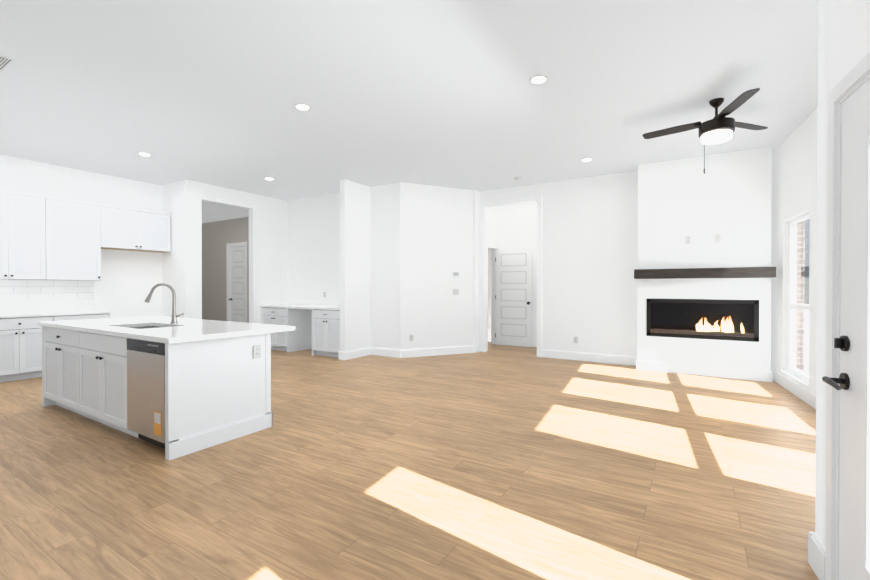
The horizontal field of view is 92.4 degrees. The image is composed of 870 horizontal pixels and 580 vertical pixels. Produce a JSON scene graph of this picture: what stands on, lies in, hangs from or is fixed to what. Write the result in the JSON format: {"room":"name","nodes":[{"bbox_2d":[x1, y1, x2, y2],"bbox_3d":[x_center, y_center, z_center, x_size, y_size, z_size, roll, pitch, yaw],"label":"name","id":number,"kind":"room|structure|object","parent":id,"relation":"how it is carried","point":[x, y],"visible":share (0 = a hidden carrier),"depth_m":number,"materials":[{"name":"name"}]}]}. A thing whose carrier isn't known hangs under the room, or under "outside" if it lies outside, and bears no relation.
{"room":"living room","nodes":[
{"label":"living room","id":0,"kind":"room"},
{"bbox_2d":[0,155,161,317],"bbox_3d":[-6.663,-0.348,5.500,0.120,3.200,5.600,0,0,32],"label":"wall","id":1,"kind":"structure","parent":0,"point":[126,283],"depth_m":7.19,"materials":[{"name":"white paint"}]},
{"bbox_2d":[0,187,51,282],"bbox_3d":[-6.116,-0.778,5.922,0.341,1.256,0.923,0,0,32],"label":"upper cabinet","id":2,"kind":"object","parent":1,"relation":"attached to","point":[25,216],"depth_m":5.99,"materials":[{"name":"grey wood"}]},
{"bbox_2d":[0,280,93,312],"bbox_3d":[-6.561,0.095,5.539,0.009,0.485,3.330,0,0,32],"label":"backsplash","id":3,"kind":"structure","parent":1,"relation":"attached to","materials":[{"name":"white tile"}]},
{"bbox_2d":[48,195,107,282],"bbox_3d":[-5.726,-0.782,6.548,0.341,1.256,0.798,0,0,32],"label":"upper cabinet","id":4,"kind":"object","parent":1,"relation":"attached to","point":[52,246],"depth_m":6.50,"materials":[{"name":"grey wood"}]},
{"bbox_2d":[108,203,170,252],"bbox_3d":[-5.268,-1.057,7.283,0.341,0.716,1.060,0,0,32],"label":"upper cabinet","id":5,"kind":"object","parent":1,"relation":"attached to","point":[129,228],"depth_m":7.20,"materials":[{"name":"grey wood"}]},
{"bbox_2d":[162,180,192,318],"bbox_3d":[-6.817,-0.370,8.963,5.720,3.200,0.120,0,0,32],"label":"wall","id":6,"kind":"structure","parent":0,"point":[177,260],"depth_m":7.51,"materials":[{"name":"white paint"}]},
{"bbox_2d":[202,216,248,322],"bbox_3d":[-5.261,-0.386,11.493,5.690,3.200,0.120,0,0,32],"label":"wall","id":7,"kind":"structure","parent":0,"point":[217,236],"depth_m":12.06,"materials":[{"name":"paint"}]},
{"bbox_2d":[229,246,244,321],"bbox_3d":[-5.459,-0.002,11.616,0.757,2.410,0.185,0,0,32],"label":"hall door","id":8,"kind":"structure","parent":7,"relation":"in","point":[237,280],"depth_m":11.62,"materials":[{"name":"paint"}]},
{"bbox_2d":[226,242,247,322],"bbox_3d":[-5.465,-0.049,11.613,0.950,2.525,0.136,0,0,32],"label":"door frame","id":9,"kind":"structure","parent":7,"relation":"attached to","point":[229,245],"depth_m":11.77,"materials":[{"name":"white paint"}]},
{"bbox_2d":[193,181,286,323],"bbox_3d":[-3.879,-0.366,8.414,0.150,3.200,2.050,0,0,32],"label":"wall","id":10,"kind":"structure","parent":0,"point":[267,250],"depth_m":8.62,"materials":[{"name":"white paint"}]},
{"bbox_2d":[287,182,399,349],"bbox_3d":[-1.977,-0.367,8.509,3.280,3.200,0.120,0,0,32],"label":"wall","id":11,"kind":"structure","parent":0,"point":[313,249],"depth_m":8.46,"materials":[{"name":"white paint"}]},
{"bbox_2d":[371,347,400,357],"bbox_3d":[-0.927,1.164,7.783,0.720,0.147,0.020,0,0,32],"label":"baseboard","id":12,"kind":"structure","parent":11,"relation":"attached to","point":[386,352],"depth_m":7.76,"materials":[{"name":"white paint"}]},
{"bbox_2d":[340,179,370,351],"bbox_3d":[-1.463,-0.362,7.707,0.120,3.200,0.700,0,0,32],"label":"wall","id":13,"kind":"structure","parent":0,"point":[355,265],"depth_m":7.61,"materials":[{"name":"white paint"}]},
{"bbox_2d":[343,347,370,359],"bbox_3d":[-1.421,1.165,7.661,0.030,0.147,0.690,0,0,32],"label":"baseboard","id":14,"kind":"structure","parent":13,"relation":"attached to","point":[347,355],"depth_m":7.61,"materials":[{"name":"white paint"}]},
{"bbox_2d":[0,0,817,222],"bbox_3d":[-2.880,-2.004,6.457,15.043,0.100,13.200,0,0,32],"label":"ceiling","id":15,"kind":"structure","parent":0,"point":[443,93],"depth_m":3.97,"materials":[{"name":"white paint"}]},
{"bbox_2d":[0,54,13,71],"bbox_3d":[-3.734,-1.930,3.515,0.380,0.009,0.180,0,0,32],"label":"ceiling vent","id":16,"kind":"object","parent":15,"relation":"in","point":[5,61],"visible":1,"depth_m":3.52,"materials":[{"name":"white plastic"}]},
{"bbox_2d":[137,152,151,155],"bbox_3d":[-4.173,-1.948,5.990,0.176,0.006,0.176,0,0,32],"label":"recessed light","id":17,"kind":"object","parent":15,"relation":"in","point":[143,154],"visible":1,"depth_m":5.99,"materials":[{"name":"white plastic"}]},
{"bbox_2d":[294,103,310,110],"bbox_3d":[-1.404,-1.938,4.421,0.176,0.006,0.176,0,0,32],"label":"recessed light","id":18,"kind":"object","parent":15,"relation":"in","point":[302,107],"visible":1,"depth_m":4.42,"materials":[{"name":"white plastic"}]},
{"bbox_2d":[529,75,548,84],"bbox_3d":[0.954,-1.934,3.838,0.176,0.006,0.176,0,0,32],"label":"recessed light","id":19,"kind":"object","parent":15,"relation":"in","point":[538,79],"visible":1,"depth_m":3.83,"materials":[{"name":"white plastic"}]},
{"bbox_2d":[581,158,592,161],"bbox_3d":[2.279,-1.949,6.253,0.176,0.006,0.176,0,0,32],"label":"recessed light","id":20,"kind":"object","parent":15,"relation":"in","point":[586,159],"visible":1,"depth_m":6.22,"materials":[{"name":"white plastic"}]},
{"bbox_2d":[642,88,767,173],"bbox_3d":[2.762,-1.562,4.282,1.161,0.753,1.223,0,0,32],"label":"ceiling fan","id":21,"kind":"object","parent":15,"relation":"hanging from","point":[719,128],"visible":1,"depth_m":4.21,"materials":[{"name":"brown metal"}]},
{"bbox_2d":[0,341,818,579],"bbox_3d":[-2.880,1.271,6.478,15.043,0.050,13.200,0,0,32],"label":"floor","id":22,"kind":"structure","parent":0,"point":[500,462],"depth_m":2.77,"materials":[{"name":"brown wood"}]},
{"bbox_2d":[0,315,59,382],"bbox_3d":[-5.967,0.812,5.887,0.621,0.876,0.843,0,0,32],"label":"base cabinet","id":23,"kind":"object","parent":22,"relation":"on","point":[20,339],"depth_m":5.75,"materials":[{"name":"grey wood"}]},
{"bbox_2d":[0,311,110,318],"bbox_3d":[-6.283,0.358,5.368,0.640,0.040,3.330,0,0,32],"label":"countertop","id":24,"kind":"structure","parent":23,"relation":"on","point":[3,314],"depth_m":6.13,"materials":[{"name":"white stone"}]},
{"bbox_2d":[60,315,110,320],"bbox_3d":[-5.610,0.809,6.461,0.621,0.876,0.756,0,0,32],"label":"base cabinet","id":25,"kind":"object","parent":22,"relation":"on","point":[62,317],"depth_m":6.30,"materials":[{"name":"grey"}]},
{"bbox_2d":[38,323,272,459],"bbox_3d":[-2.886,0.823,4.175,2.690,0.875,0.922,0,0,32],"label":"kitchen island","id":26,"kind":"object","parent":22,"relation":"on","point":[174,386],"depth_m":3.51,"materials":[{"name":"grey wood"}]},
{"bbox_2d":[127,338,164,448],"bbox_3d":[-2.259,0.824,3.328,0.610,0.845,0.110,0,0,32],"label":"dishwasher","id":27,"kind":"object","parent":26,"relation":"in","point":[145,357],"depth_m":3.27,"materials":[{"name":"silver metal"}]},
{"bbox_2d":[42,315,294,342],"bbox_3d":[-2.813,0.365,4.253,2.760,0.040,1.140,0,0,32],"label":"island countertop","id":28,"kind":"structure","parent":26,"relation":"on","point":[169,329],"depth_m":3.87,"materials":[{"name":"white stone"}]},
{"bbox_2d":[130,326,158,328],"bbox_3d":[-2.830,0.489,4.093,0.724,0.206,0.434,0,0,32],"label":"sink","id":29,"kind":"object","parent":28,"relation":"in","point":[137,327],"depth_m":4.38,"materials":[{"name":"silver metal"}]},
{"bbox_2d":[145,283,183,322],"bbox_3d":[-2.806,0.135,4.320,0.332,0.419,0.242,0,0,32],"label":"faucet","id":30,"kind":"object","parent":28,"relation":"on","point":[174,317],"depth_m":4.31,"materials":[{"name":"silver metal"}]},
{"bbox_2d":[253,345,260,358],"bbox_3d":[-1.587,0.551,3.722,0.008,0.115,0.072,0,0,32],"label":"outlet","id":31,"kind":"object","parent":26,"relation":"attached to","point":[256,348],"depth_m":3.72,"materials":[{"name":"white plastic"}]},
{"bbox_2d":[260,304,339,356],"bbox_3d":[-2.491,0.777,8.346,2.279,0.915,0.692,0,0,32],"label":"built-in desk","id":32,"kind":"object","parent":22,"relation":"on","point":[317,330],"visible":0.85,"depth_m":8.30,"materials":[{"name":"grey wood"}]},
{"bbox_2d":[260,304,339,309],"bbox_3d":[-2.488,0.387,8.349,2.279,0.135,0.680,0,0,32],"label":"countertop","id":33,"kind":"structure","parent":32,"relation":"on","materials":[{"name":"white stone"}]},
{"bbox_2d":[400,182,472,350],"bbox_3d":[0.058,-0.363,7.966,1.576,3.200,0.120,0,0,-25],"label":"wall","id":34,"kind":"structure","parent":0,"point":[436,237],"depth_m":7.88,"materials":[{"name":"white paint"}]},
{"bbox_2d":[401,345,473,357],"bbox_3d":[0.087,1.163,7.912,1.536,0.147,0.020,0,0,-25],"label":"baseboard","id":35,"kind":"structure","parent":34,"relation":"attached to","point":[409,353],"depth_m":7.87,"materials":[{"name":"white paint"}]},
{"bbox_2d":[488,203,536,339],"bbox_3d":[1.270,-0.372,9.375,3.220,3.200,2.120,0,0,32],"label":"wall","id":36,"kind":"structure","parent":0,"point":[513,227],"depth_m":9.18,"materials":[{"name":"white paint"}]},
{"bbox_2d":[488,243,497,343],"bbox_3d":[1.122,0.110,9.070,0.135,2.240,0.960,0,0,32],"label":"door frame","id":37,"kind":"structure","parent":36,"relation":"attached to","point":[493,294],"depth_m":9.41,"materials":[{"name":"white paint"}]},
{"bbox_2d":[495,248,531,346],"bbox_3d":[1.715,0.159,9.116,0.837,2.120,0.186,0,0,32],"label":"door","id":38,"kind":"structure","parent":36,"relation":"in","point":[513,296],"depth_m":9.09,"materials":[{"name":"paint"}]},
{"bbox_2d":[532,340,536,346],"bbox_3d":[2.009,1.156,9.078,1.400,0.147,0.020,0,0,32],"label":"baseboard","id":39,"kind":"structure","parent":36,"relation":"attached to","point":[534,342],"depth_m":8.98,"materials":[{"name":"white paint"}]},
{"bbox_2d":[473,171,771,356],"bbox_3d":[2.880,-0.358,7.079,5.020,3.200,0.320,0,0,32],"label":"wall","id":40,"kind":"structure","parent":0,"point":[589,260],"depth_m":7.28,"materials":[{"name":"white paint"}]},
{"bbox_2d":[480,195,541,356],"bbox_3d":[1.472,-0.254,8.062,1.250,2.980,0.138,0,0,32],"label":"door frame","id":41,"kind":"structure","parent":40,"relation":"attached to","point":[484,206],"depth_m":8.28,"materials":[{"name":"white paint"}]},
{"bbox_2d":[542,349,636,365],"bbox_3d":[2.662,1.168,7.259,1.630,0.147,0.020,0,0,32],"label":"baseboard","id":42,"kind":"structure","parent":40,"relation":"attached to","point":[569,355],"depth_m":7.23,"materials":[{"name":"white paint"}]},
{"bbox_2d":[637,146,771,370],"bbox_3d":[3.964,-0.352,6.246,1.640,3.200,0.350,0,0,32],"label":"wall","id":43,"kind":"structure","parent":0,"point":[727,196],"depth_m":6.05,"materials":[{"name":"white paint"}]},
{"bbox_2d":[685,236,690,243],"bbox_3d":[3.743,-0.739,6.170,0.072,0.115,0.008,0,0,32],"label":"outlet","id":44,"kind":"object","parent":43,"relation":"attached to","point":[687,238],"depth_m":6.17,"materials":[{"name":"white plastic"}]},
{"bbox_2d":[647,299,758,341],"bbox_3d":[3.925,0.423,6.188,1.384,0.574,0.227,0,0,32],"label":"fireplace insert","id":45,"kind":"object","parent":43,"relation":"attached to","point":[736,320],"visible":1,"depth_m":6.07,"materials":[{"name":"black metal"}]},
{"bbox_2d":[635,359,772,381],"bbox_3d":[3.866,1.175,6.098,1.680,0.147,0.020,0,0,32],"label":"baseboard","id":46,"kind":"structure","parent":43,"relation":"attached to","point":[736,373],"depth_m":6.04,"materials":[{"name":"white paint"}]},
{"bbox_2d":[634,267,775,278],"bbox_3d":[3.818,-0.241,6.012,1.700,0.140,0.198,0,0,32],"label":"mantel shelf","id":47,"kind":"object","parent":43,"relation":"attached to","point":[751,272],"visible":1,"depth_m":5.88,"materials":[{"name":"brown wood"}]},
{"bbox_2d":[715,234,720,242],"bbox_3d":[4.053,-0.741,5.977,0.075,0.120,0.008,0,0,32],"label":"outlet","id":48,"kind":"object","parent":43,"relation":"attached to","point":[717,239],"depth_m":5.98,"materials":[{"name":"white plastic"}]},
{"bbox_2d":[771,107,817,393],"bbox_3d":[3.953,-0.338,3.958,0.225,3.200,5.840,0,0,26],"label":"wall","id":49,"kind":"structure","parent":0,"point":[794,173],"depth_m":5.24,"materials":[{"name":"white paint"}]},
{"bbox_2d":[771,368,815,408],"bbox_3d":[3.771,1.189,3.904,0.597,0.147,5.488,0,0,32],"label":"baseboard","id":50,"kind":"structure","parent":49,"relation":"attached to","point":[801,392],"depth_m":4.96,"materials":[{"name":"white paint"}]},
{"bbox_2d":[781,212,809,386],"bbox_3d":[4.405,0.090,5.022,0.150,1.976,0.933,0,0,26],"label":"living room window","id":51,"kind":"structure","parent":49,"relation":"in","point":[798,336],"depth_m":5.16,"materials":[{"name":"white glass"}]},
{"bbox_2d":[815,0,829,545],"bbox_3d":[2.245,-0.473,1.554,1.195,3.500,0.225,0,0,26],"label":"wall jog","id":52,"kind":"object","parent":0,"point":[826,40],"visible":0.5,"depth_m":1.84,"materials":[{"name":"white paint"}]},
{"bbox_2d":[815,0,869,546],"bbox_3d":[0.921,-0.312,-0.058,0.225,3.200,4.285,0,0,26],"label":"wall","id":53,"kind":"structure","parent":0,"point":[849,35],"depth_m":1.82,"materials":[{"name":"white paint"}]},
{"bbox_2d":[808,531,824,573],"bbox_3d":[1.931,1.202,1.879,0.390,0.147,0.139,0,0,32],"label":"baseboard","id":54,"kind":"structure","parent":53,"relation":"attached to","point":[816,554],"depth_m":1.87,"materials":[{"name":"white paint"}]},
{"bbox_2d":[822,79,869,579],"bbox_3d":[1.445,0.254,1.296,0.205,2.020,0.923,0,0,32],"label":"patio door","id":55,"kind":"structure","parent":53,"relation":"in","point":[852,342],"depth_m":1.59,"materials":[{"name":"white paint"}]},
{"bbox_2d":[825,52,869,579],"bbox_3d":[1.555,0.224,1.244,0.261,2.110,1.065,0,0,26],"label":"door frame","id":56,"kind":"structure","parent":53,"relation":"attached to","point":[852,81],"depth_m":1.73,"materials":[{"name":"white paint"}]}
]}

